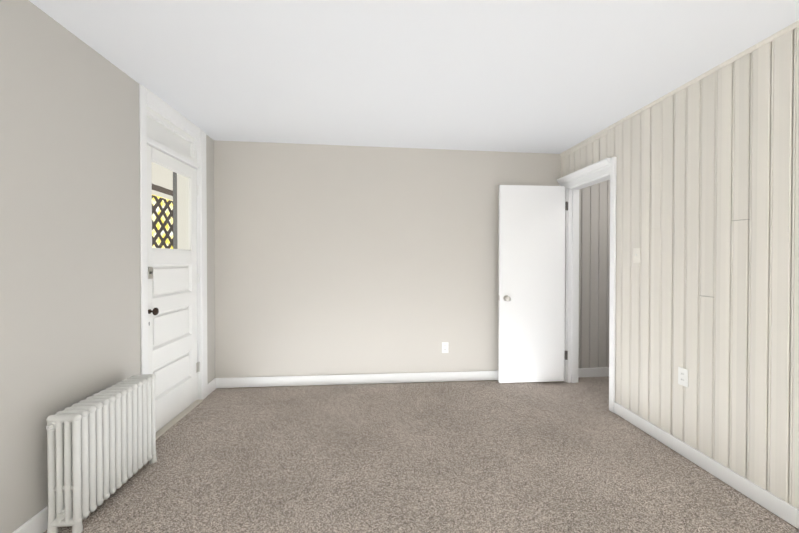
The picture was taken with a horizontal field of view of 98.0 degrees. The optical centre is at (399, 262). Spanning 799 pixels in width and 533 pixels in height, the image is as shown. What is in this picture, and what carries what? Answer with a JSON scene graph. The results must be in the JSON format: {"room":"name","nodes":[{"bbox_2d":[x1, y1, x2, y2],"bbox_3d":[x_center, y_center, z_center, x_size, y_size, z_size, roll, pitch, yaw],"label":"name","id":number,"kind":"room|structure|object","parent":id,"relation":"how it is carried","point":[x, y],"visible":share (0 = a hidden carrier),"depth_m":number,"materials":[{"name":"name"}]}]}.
{"room":"empty living room","nodes":[
{"label":"empty living room","id":0,"kind":"room"},
{"bbox_2d":[0,0,214,532],"bbox_3d":[-1.770,-0.003,0.869,0.236,2.600,5.500,0,1,-5],"label":"wall","id":1,"kind":"structure","parent":0,"point":[70,302],"depth_m":1.76,"materials":[{"name":"paint"}]},
{"bbox_2d":[12,378,215,532],"bbox_3d":[-1.639,1.245,0.823,0.016,0.105,5.364,0,1,-5],"label":"baseboard","id":2,"kind":"structure","parent":1,"relation":"attached to","point":[37,523],"depth_m":1.64,"materials":[{"name":"white wood"}]},
{"bbox_2d":[147,145,199,431],"bbox_3d":[-1.817,0.206,2.819,0.105,2.105,0.758,0,1,-5],"label":"exterior door","id":3,"kind":"structure","parent":1,"relation":"in","point":[173,281],"depth_m":2.80,"materials":[{"name":"white wood"}]},
{"bbox_2d":[139,84,207,439],"bbox_3d":[-1.891,0.029,2.825,0.222,2.500,0.922,0,1,-5],"label":"door frame","id":4,"kind":"structure","parent":1,"relation":"attached to","point":[166,128],"depth_m":2.91,"materials":[{"name":"white wood"}]},
{"bbox_2d":[214,140,609,377],"bbox_3d":[0.468,0.020,3.749,5.250,2.500,0.120,0,1,-5],"label":"wall","id":5,"kind":"structure","parent":0,"point":[337,260],"depth_m":3.63,"materials":[{"name":"paint"}]},
{"bbox_2d":[216,370,497,387],"bbox_3d":[-0.050,1.216,3.650,3.640,0.101,0.016,0,1,-5],"label":"baseboard","id":6,"kind":"structure","parent":5,"relation":"attached to","point":[239,382],"depth_m":3.61,"materials":[{"name":"white wood"}]},
{"bbox_2d":[442,342,448,352],"bbox_3d":[0.486,0.905,3.693,0.072,0.116,0.008,0,1,-5],"label":"electrical outlet","id":7,"kind":"object","parent":5,"relation":"attached to","point":[445,347],"visible":1,"depth_m":3.69,"materials":[{"name":"white plastic"}]},
{"bbox_2d":[578,367,608,376],"bbox_3d":[2.424,1.219,3.870,1.093,0.100,0.016,0,1,-5],"label":"baseboard","id":8,"kind":"structure","parent":5,"relation":"attached to","point":[593,372],"depth_m":3.84,"materials":[{"name":"white wood"}]},
{"bbox_2d":[29,0,798,153],"bbox_3d":[0.688,-1.231,1.016,5.250,0.186,5.620,0,1,-5],"label":"ceiling","id":9,"kind":"structure","parent":0,"point":[544,76],"depth_m":2.04,"materials":[{"name":"paint"}]},
{"bbox_2d":[43,377,798,532],"bbox_3d":[0.688,1.346,1.040,5.250,0.100,5.620,0,1,-5],"label":"floor","id":10,"kind":"structure","parent":0,"point":[489,456],"depth_m":2.14,"materials":[{"name":"carpet"}]},
{"bbox_2d":[46,374,156,532],"bbox_3d":[-1.620,1.004,1.957,0.150,0.567,0.694,0,1,-5],"label":"radiator","id":11,"kind":"object","parent":10,"relation":"on","point":[101,446],"visible":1,"depth_m":1.78,"materials":[{"name":"metal"}]},
{"bbox_2d":[563,27,798,508],"bbox_3d":[2.039,0.045,1.117,0.120,2.500,5.380,0,1,-5],"label":"wall","id":12,"kind":"structure","parent":0,"point":[707,223],"depth_m":2.07,"materials":[{"name":"paint"}]},
{"bbox_2d":[498,185,567,382],"bbox_3d":[1.393,0.223,3.615,0.732,2.040,0.172,0,1,-5],"label":"interior door","id":13,"kind":"structure","parent":12,"relation":"in","point":[531,337],"depth_m":3.60,"materials":[{"name":"white wood"}]},
{"bbox_2d":[557,157,616,412],"bbox_3d":[1.830,0.188,3.361,0.177,2.172,0.853,0,1,-5],"label":"door frame","id":14,"kind":"structure","parent":12,"relation":"attached to","point":[575,182],"depth_m":3.64,"materials":[{"name":"white wood"}]},
{"bbox_2d":[633,248,640,262],"bbox_3d":[1.844,-0.055,2.701,0.014,0.116,0.072,0,1,-5],"label":"light switch","id":15,"kind":"object","parent":12,"relation":"attached to","point":[636,255],"visible":1,"depth_m":2.69,"materials":[{"name":"white plastic"}]},
{"bbox_2d":[560,20,798,176],"bbox_3d":[1.970,-1.016,1.101,0.020,0.283,5.380,0,1,-5],"label":"trim","id":16,"kind":"structure","parent":12,"relation":"attached to","point":[593,138],"depth_m":2.30,"materials":[{"name":"paint"}]},
{"bbox_2d":[678,367,687,387],"bbox_3d":[1.879,0.759,2.301,0.008,0.116,0.072,0,1,-5],"label":"electrical outlet","id":17,"kind":"object","parent":12,"relation":"attached to","point":[683,376],"visible":1,"depth_m":2.29,"materials":[{"name":"white plastic"}]},
{"bbox_2d":[614,402,798,528],"bbox_3d":[2.008,1.250,0.695,0.015,0.091,4.520,0,1,-5],"label":"baseboard","id":18,"kind":"structure","parent":12,"relation":"attached to","point":[778,506],"depth_m":2.06,"materials":[{"name":"white wood"}]},
{"label":"outside","id":19,"kind":"structure","parent":0,"visible":0},
{"bbox_2d":[152,195,172,248],"bbox_3d":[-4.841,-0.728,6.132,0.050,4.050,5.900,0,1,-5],"label":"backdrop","id":20,"kind":"structure","parent":19,"point":[158,226],"depth_m":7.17,"materials":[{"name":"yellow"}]},
{"bbox_3d":[-3.531,1.324,5.455,2.550,0.100,7.500,0,1,-5],"label":"ground","id":21,"kind":"structure","parent":19,"visible":0},
{"bbox_2d":[151,162,172,199],"bbox_3d":[-3.476,-0.392,4.941,0.040,3.300,2.100,0,1,-5],"label":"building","id":22,"kind":"structure","parent":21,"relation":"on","point":[159,181],"depth_m":5.08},
{"bbox_2d":[152,195,172,248],"bbox_3d":[-3.533,0.148,4.992,0.006,2.220,2.000,0,1,-5],"label":"lattice","id":23,"kind":"object","parent":21,"relation":"on","point":[162,227],"depth_m":5.19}
]}

